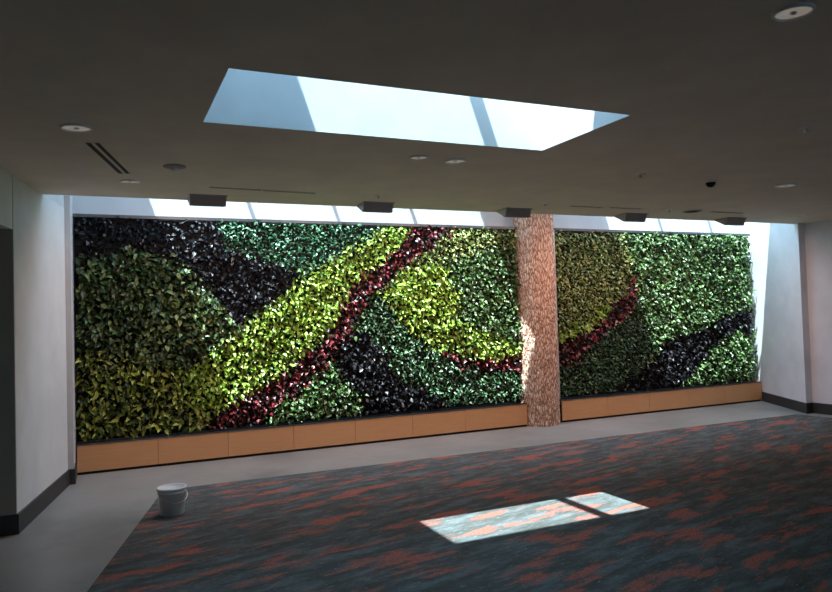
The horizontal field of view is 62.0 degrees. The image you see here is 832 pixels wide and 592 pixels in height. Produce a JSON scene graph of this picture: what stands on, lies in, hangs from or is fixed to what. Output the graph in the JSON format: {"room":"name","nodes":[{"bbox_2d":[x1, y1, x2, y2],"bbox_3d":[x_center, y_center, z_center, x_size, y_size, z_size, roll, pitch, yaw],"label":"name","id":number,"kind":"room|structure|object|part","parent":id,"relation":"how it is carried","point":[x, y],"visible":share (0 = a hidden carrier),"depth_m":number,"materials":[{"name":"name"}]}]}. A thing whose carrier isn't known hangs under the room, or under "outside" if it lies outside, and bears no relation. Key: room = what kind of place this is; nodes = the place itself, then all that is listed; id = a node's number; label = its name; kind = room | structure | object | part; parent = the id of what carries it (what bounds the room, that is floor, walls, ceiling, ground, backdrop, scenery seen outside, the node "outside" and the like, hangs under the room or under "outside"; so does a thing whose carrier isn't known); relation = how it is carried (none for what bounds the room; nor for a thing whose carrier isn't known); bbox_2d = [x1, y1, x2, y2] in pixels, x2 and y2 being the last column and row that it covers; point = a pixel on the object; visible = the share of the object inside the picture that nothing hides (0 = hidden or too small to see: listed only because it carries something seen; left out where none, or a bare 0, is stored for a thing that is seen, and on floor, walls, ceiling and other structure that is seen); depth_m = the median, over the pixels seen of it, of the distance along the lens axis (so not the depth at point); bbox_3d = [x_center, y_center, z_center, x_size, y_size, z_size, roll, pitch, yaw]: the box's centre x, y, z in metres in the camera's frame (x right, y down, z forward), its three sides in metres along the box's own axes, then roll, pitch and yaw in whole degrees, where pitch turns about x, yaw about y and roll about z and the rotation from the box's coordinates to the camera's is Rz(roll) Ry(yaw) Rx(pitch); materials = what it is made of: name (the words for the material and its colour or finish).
{"room":"lobby","nodes":[
{"label":"lobby","id":0,"kind":"room"},
{"bbox_2d":[0,167,12,228],"bbox_3d":[-2.884,-0.819,3.293,0.493,0.435,4.378,-1,-2,-14],"label":"wall header","id":1,"kind":"structure","parent":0,"point":[6,222],"depth_m":5.32,"materials":[{"name":"paint"}]},
{"bbox_2d":[12,175,67,512],"bbox_3d":[-4.234,-0.376,6.285,1.820,4.580,2.350,-1,-2,-24],"label":"wall","id":2,"kind":"structure","parent":0,"point":[38,221],"depth_m":6.10,"materials":[{"name":"paint"}]},
{"bbox_2d":[0,190,16,515],"bbox_3d":[-3.858,0.382,5.127,1.537,2.664,0.010,-1,-2,-24],"label":"door","id":3,"kind":"structure","parent":2,"relation":"attached to","point":[7,351],"depth_m":5.41,"materials":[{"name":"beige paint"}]},
{"bbox_2d":[0,514,16,536],"bbox_3d":[-3.814,1.790,5.083,1.540,0.155,0.014,-1,-2,-24],"label":"baseboard","id":4,"kind":"structure","parent":2,"relation":"attached to","point":[8,523],"depth_m":5.37,"materials":[{"name":"grey rubber"}]},
{"bbox_2d":[17,462,76,533],"bbox_3d":[-3.337,1.815,6.403,0.076,0.155,2.074,-1,-2,-15],"label":"baseboard","id":5,"kind":"structure","parent":2,"relation":"attached to","point":[44,499],"depth_m":6.12,"materials":[{"name":"grey rubber"}]},
{"bbox_2d":[64,195,76,468],"bbox_3d":[-3.717,-0.358,7.425,0.055,4.580,0.690,-1,-2,-24],"label":"trim","id":6,"kind":"structure","parent":2,"relation":"attached to","point":[68,199],"depth_m":7.11,"materials":[{"name":"white paint"}]},
{"bbox_2d":[211,68,598,136],"bbox_3d":[0.015,-2.025,4.254,2.575,1.660,1.170,-1,-2,-24],"label":"skylight","id":7,"kind":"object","parent":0,"point":[239,89],"depth_m":4.70,"materials":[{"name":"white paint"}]},
{"bbox_2d":[73,196,754,449],"bbox_3d":[1.123,-0.423,10.080,11.500,4.580,0.200,-1,-2,-24],"label":"wall","id":8,"kind":"structure","parent":0,"point":[81,204],"depth_m":9.09,"materials":[{"name":"white paint"}]},
{"bbox_2d":[73,213,757,442],"bbox_3d":[1.021,0.289,9.728,10.518,2.559,0.283,-1,-2,-24],"label":"wall","id":9,"kind":"structure","parent":8,"relation":"attached to","point":[184,324],"depth_m":8.98,"materials":[{"name":"green plant"}]},
{"bbox_3d":[-1.185,-0.933,8.873,5.762,0.035,0.140,-1,-2,-24],"label":"rail","id":10,"kind":"part","parent":9,"relation":"part of","materials":[{"name":"metal"}]},
{"bbox_3d":[2.046,0.269,10.210,0.022,2.480,0.100,-1,-2,-24],"label":"rail","id":11,"kind":"part","parent":9,"relation":"part of","materials":[{"name":"metal"}]},
{"bbox_3d":[3.847,-1.017,11.126,4.095,0.035,0.140,-1,-2,-24],"label":"rail","id":12,"kind":"part","parent":9,"relation":"part of","materials":[{"name":"metal"}]},
{"bbox_2d":[0,0,831,223],"bbox_3d":[3.634,-1.295,2.848,17.000,0.100,12.130,-1,-2,-24],"label":"ceiling","id":13,"kind":"structure","parent":0,"point":[686,94],"depth_m":3.89,"materials":[{"name":"paint"}]},
{"bbox_2d":[59,123,92,132],"bbox_3d":[-2.078,-1.026,4.235,0.190,0.013,0.190,-1,-2,-24],"label":"recessed light","id":14,"kind":"object","parent":13,"relation":"in","point":[68,127],"visible":1,"depth_m":4.23,"materials":[{"name":"white"}]},
{"bbox_2d":[83,142,131,173],"bbox_3d":[-2.243,-1.000,5.070,0.112,0.005,1.004,-1,-2,-11],"label":"ceiling vent","id":15,"kind":"object","parent":13,"relation":"in","point":[89,145],"visible":1,"depth_m":4.99,"materials":[{"name":"metal"}]},
{"bbox_2d":[120,179,139,183],"bbox_3d":[-2.423,-0.967,5.865,0.160,0.013,0.160,-1,-2,-24],"label":"recessed light","id":16,"kind":"object","parent":13,"relation":"in","point":[124,181],"visible":1,"depth_m":5.86,"materials":[{"name":"white"}]},
{"bbox_2d":[163,164,185,170],"bbox_3d":[-1.868,-0.987,5.358,0.170,0.036,0.170,-1,-2,-24],"label":"smoke detector","id":17,"kind":"object","parent":13,"relation":"attached to","point":[174,167],"visible":1,"depth_m":5.33,"materials":[{"name":"white plastic"}]},
{"bbox_2d":[187,194,227,206],"bbox_3d":[-2.024,-0.910,6.701,0.360,0.100,0.255,-1,-2,-24],"label":"light fixture","id":18,"kind":"object","parent":13,"relation":"attached to","point":[193,199],"visible":1,"depth_m":6.61,"materials":[{"name":"black metal"}]},
{"bbox_2d":[208,187,261,190],"bbox_3d":[-1.647,-0.980,6.333,0.484,0.005,0.052,-1,-2,-27],"label":"ceiling vent","id":19,"kind":"object","parent":13,"relation":"in","point":[208,187],"visible":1,"depth_m":6.32,"materials":[{"name":"metal"}]},
{"bbox_2d":[262,190,315,193],"bbox_3d":[-1.203,-0.987,6.565,0.524,0.005,0.052,-1,-2,-27],"label":"ceiling vent","id":20,"kind":"object","parent":13,"relation":"in","point":[262,190],"visible":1,"depth_m":6.56,"materials":[{"name":"metal"}]},
{"bbox_2d":[356,201,394,212],"bbox_3d":[-0.437,-0.937,7.412,0.360,0.100,0.255,-1,-2,-24],"label":"light fixture","id":21,"kind":"object","parent":13,"relation":"attached to","point":[365,206],"visible":1,"depth_m":7.32,"materials":[{"name":"black metal"}]},
{"bbox_2d":[409,155,428,160],"bbox_3d":[0.022,-1.057,5.296,0.150,0.013,0.150,-1,-2,-24],"label":"recessed light","id":22,"kind":"object","parent":13,"relation":"in","point":[413,157],"visible":1,"depth_m":5.29,"materials":[{"name":"white"}]},
{"bbox_2d":[445,158,465,164],"bbox_3d":[0.311,-1.061,5.458,0.170,0.013,0.170,-1,-2,-24],"label":"recessed light","id":23,"kind":"object","parent":13,"relation":"in","point":[453,161],"visible":1,"depth_m":5.45,"materials":[{"name":"white"}]},
{"bbox_2d":[496,207,530,217],"bbox_3d":[1.151,-0.963,8.123,0.360,0.100,0.255,-1,-2,-24],"label":"light fixture","id":24,"kind":"object","parent":13,"relation":"attached to","point":[506,212],"visible":1,"depth_m":8.04,"materials":[{"name":"black metal"}]},
{"bbox_2d":[568,206,603,207],"bbox_3d":[1.985,-1.038,8.058,0.474,0.005,0.052,-1,-2,-24],"label":"ceiling vent","id":25,"kind":"object","parent":13,"relation":"in","point":[568,206],"visible":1,"depth_m":8.04,"materials":[{"name":"metal"}]},
{"bbox_2d":[609,207,640,209],"bbox_3d":[2.504,-1.047,8.269,0.474,0.005,0.052,-1,-2,-24],"label":"ceiling vent","id":26,"kind":"object","parent":13,"relation":"in","point":[609,207],"visible":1,"depth_m":8.27,"materials":[{"name":"metal"}]},
{"bbox_2d":[614,213,646,221],"bbox_3d":[2.740,-0.989,8.835,0.360,0.100,0.255,-1,-2,-24],"label":"light fixture","id":27,"kind":"object","parent":13,"relation":"attached to","point":[626,217],"visible":1,"depth_m":8.74,"materials":[{"name":"black metal"}]},
{"bbox_2d":[635,173,645,177],"bbox_3d":[2.017,-1.079,6.222,0.100,0.033,0.100,-1,-2,-24],"label":"sprinkler head","id":28,"kind":"object","parent":13,"relation":"attached to","point":[637,174],"visible":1,"depth_m":6.21},
{"bbox_2d":[682,209,702,212],"bbox_3d":[3.461,-1.060,8.675,0.240,0.012,0.240,-1,-2,-24],"label":"ceiling vent","id":29,"kind":"object","parent":13,"relation":"in","point":[696,210],"visible":1,"depth_m":8.66,"materials":[{"name":"grey metal"}]},
{"bbox_2d":[704,180,716,186],"bbox_3d":[2.838,-1.076,6.665,0.110,0.062,0.110,-1,-2,-24],"label":"ceiling camera","id":30,"kind":"object","parent":13,"relation":"attached to","point":[710,183],"visible":1,"depth_m":6.63,"materials":[{"name":"black plastic"}]},
{"bbox_2d":[711,211,742,213],"bbox_3d":[3.994,-1.072,8.903,0.574,0.005,0.052,-1,-2,-24],"label":"ceiling vent","id":31,"kind":"object","parent":13,"relation":"in","point":[711,211],"visible":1,"depth_m":8.88,"materials":[{"name":"metal"}]},
{"bbox_2d":[714,217,746,225],"bbox_3d":[4.338,-1.016,9.550,0.360,0.100,0.255,-1,-2,-24],"label":"light fixture","id":32,"kind":"object","parent":13,"relation":"attached to","point":[732,221],"visible":1,"depth_m":9.46,"materials":[{"name":"black metal"}]},
{"bbox_2d":[775,183,796,187],"bbox_3d":[3.752,-1.117,7.021,0.200,0.013,0.200,-1,-2,-24],"label":"recessed light","id":33,"kind":"object","parent":13,"relation":"in","point":[788,185],"visible":1,"depth_m":7.01,"materials":[{"name":"white"}]},
{"bbox_2d":[771,2,815,21],"bbox_3d":[1.565,-1.176,2.872,0.164,0.013,0.164,-1,-2,-24],"label":"recessed light","id":34,"kind":"object","parent":13,"relation":"in","point":[795,11],"visible":1,"depth_m":2.87,"materials":[{"name":"white"}]},
{"bbox_2d":[800,126,812,132],"bbox_3d":[2.683,-1.143,4.757,0.080,0.033,0.080,-1,-2,-24],"label":"sprinkler head","id":35,"kind":"object","parent":13,"relation":"attached to","point":[805,128],"visible":1,"depth_m":4.75},
{"bbox_2d":[0,400,831,591],"bbox_3d":[3.320,1.671,3.659,17.000,0.120,14.100,-1,-2,-24],"label":"floor","id":36,"kind":"structure","parent":0,"point":[69,544],"depth_m":7.25,"materials":[{"name":"concrete"}]},
{"bbox_2d":[77,403,526,474],"bbox_3d":[-1.086,1.730,8.732,5.727,0.330,0.248,-1,-2,-24],"label":"planter box","id":37,"kind":"object","parent":36,"relation":"on","point":[99,457],"visible":1,"depth_m":8.39,"materials":[{"name":"brown wood"}]},
{"bbox_3d":[-3.281,1.753,7.633,0.818,0.288,0.020,-1,-2,-24],"label":"panel","id":38,"kind":"part","parent":37,"relation":"part of","materials":[{"name":"brown wood"}]},
{"bbox_3d":[-2.554,1.741,7.958,0.766,0.288,0.020,-1,-2,-24],"label":"panel","id":39,"kind":"part","parent":37,"relation":"part of","materials":[{"name":"brown wood"}]},
{"bbox_3d":[-1.847,1.730,8.275,0.776,0.288,0.020,-1,-2,-24],"label":"panel","id":40,"kind":"part","parent":37,"relation":"part of","materials":[{"name":"brown wood"}]},
{"bbox_3d":[-1.091,1.760,8.744,5.727,0.270,0.219,-1,-2,-24],"label":"planter","id":41,"kind":"part","parent":37,"relation":"part of","materials":[{"name":"wood"}]},
{"bbox_3d":[-1.131,1.718,8.596,0.786,0.288,0.020,-1,-2,-24],"label":"panel","id":42,"kind":"part","parent":37,"relation":"part of","materials":[{"name":"brown wood"}]},
{"bbox_3d":[-0.410,1.706,8.919,0.786,0.288,0.020,-1,-2,-24],"label":"panel","id":43,"kind":"part","parent":37,"relation":"part of","materials":[{"name":"brown wood"}]},
{"bbox_3d":[0.306,1.694,9.239,0.776,0.288,0.020,-1,-2,-24],"label":"panel","id":44,"kind":"part","parent":37,"relation":"part of","materials":[{"name":"brown wood"}]},
{"bbox_3d":[1.116,1.681,9.602,0.991,0.288,0.020,-1,-2,-24],"label":"panel","id":45,"kind":"part","parent":37,"relation":"part of","materials":[{"name":"brown wood"}]},
{"bbox_2d":[87,414,831,591],"bbox_3d":[2.797,1.584,2.377,12.000,0.009,12.080,-1,-2,-24],"label":"carpet","id":46,"kind":"object","parent":36,"relation":"on","point":[746,505],"visible":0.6,"depth_m":5.26,"materials":[{"name":"grey carpet"}]},
{"bbox_2d":[156,483,187,516],"bbox_3d":[-2.051,1.716,5.820,0.251,0.224,0.249,0,-2,-44],"label":"bucket","id":47,"kind":"object","parent":46,"relation":"on","point":[171,497],"visible":1,"depth_m":5.74,"materials":[{"name":"white plastic"}]},
{"bbox_3d":[-2.056,1.612,5.824,0.245,0.018,0.245,0,-2,-44],"label":"lid","id":48,"kind":"part","parent":47,"relation":"part of","materials":[{"name":"white plastic"}]},
{"bbox_3d":[-2.009,1.680,5.776,0.251,0.081,0.125,0,-2,-44],"label":"handle","id":49,"kind":"part","parent":47,"relation":"part of","materials":[{"name":"white plastic"}]},
{"bbox_2d":[513,214,559,426],"bbox_3d":[1.726,-0.442,10.076,0.583,4.580,0.582,-1,-2,-21],"label":"column","id":50,"kind":"structure","parent":36,"relation":"on","point":[535,256],"depth_m":9.81,"materials":[{"name":"brown stone"}]},
{"bbox_2d":[560,381,761,421],"bbox_3d":[3.937,1.646,10.981,4.082,0.330,0.248,-1,-2,-24],"label":"planter box","id":51,"kind":"object","parent":36,"relation":"on","point":[587,408],"visible":0.96,"depth_m":10.77,"materials":[{"name":"brown wood"}]},
{"bbox_3d":[2.499,1.658,10.221,0.831,0.288,0.020,-1,-2,-24],"label":"panel","id":52,"kind":"part","parent":51,"relation":"part of","materials":[{"name":"brown wood"}]},
{"bbox_3d":[3.245,1.645,10.555,0.796,0.288,0.020,-1,-2,-24],"label":"panel","id":53,"kind":"part","parent":51,"relation":"part of","materials":[{"name":"brown wood"}]},
{"bbox_3d":[3.927,1.677,10.991,4.070,0.270,0.219,-1,-2,-24],"label":"planter","id":54,"kind":"part","parent":51,"relation":"part of","materials":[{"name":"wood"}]},
{"bbox_3d":[3.975,1.633,10.882,0.796,0.288,0.020,-1,-2,-24],"label":"panel","id":55,"kind":"part","parent":51,"relation":"part of","materials":[{"name":"brown wood"}]},
{"bbox_3d":[4.705,1.621,11.209,0.796,0.288,0.020,-1,-2,-24],"label":"panel","id":56,"kind":"part","parent":51,"relation":"part of","materials":[{"name":"brown wood"}]},
{"bbox_3d":[5.451,1.609,11.543,0.831,0.288,0.020,-1,-2,-24],"label":"panel","id":57,"kind":"part","parent":51,"relation":"part of","materials":[{"name":"brown wood"}]},
{"bbox_2d":[748,222,812,402],"bbox_3d":[6.048,-0.534,11.300,1.510,4.580,1.600,-1,-2,-24],"label":"wall","id":58,"kind":"structure","parent":0,"point":[780,319],"depth_m":10.92,"materials":[{"name":"white paint"}]},
{"bbox_2d":[762,392,812,413],"bbox_3d":[5.864,1.675,10.943,0.125,0.155,1.544,-2,-2,4],"label":"baseboard","id":59,"kind":"structure","parent":58,"relation":"attached to","point":[807,408],"depth_m":10.76,"materials":[{"name":"grey rubber"}]},
{"bbox_2d":[804,219,831,403],"bbox_3d":[8.687,0.079,4.988,0.870,2.820,12.020,-1,-2,-24],"label":"wall","id":60,"kind":"structure","parent":0,"point":[818,235],"depth_m":10.14,"materials":[{"name":"white paint"}]},
{"bbox_2d":[813,403,831,414],"bbox_3d":[8.483,1.414,4.832,0.037,0.155,12.011,-1,-2,-26],"label":"baseboard","id":61,"kind":"structure","parent":60,"relation":"attached to","point":[819,408],"depth_m":10.11,"materials":[{"name":"grey rubber"}]}
]}

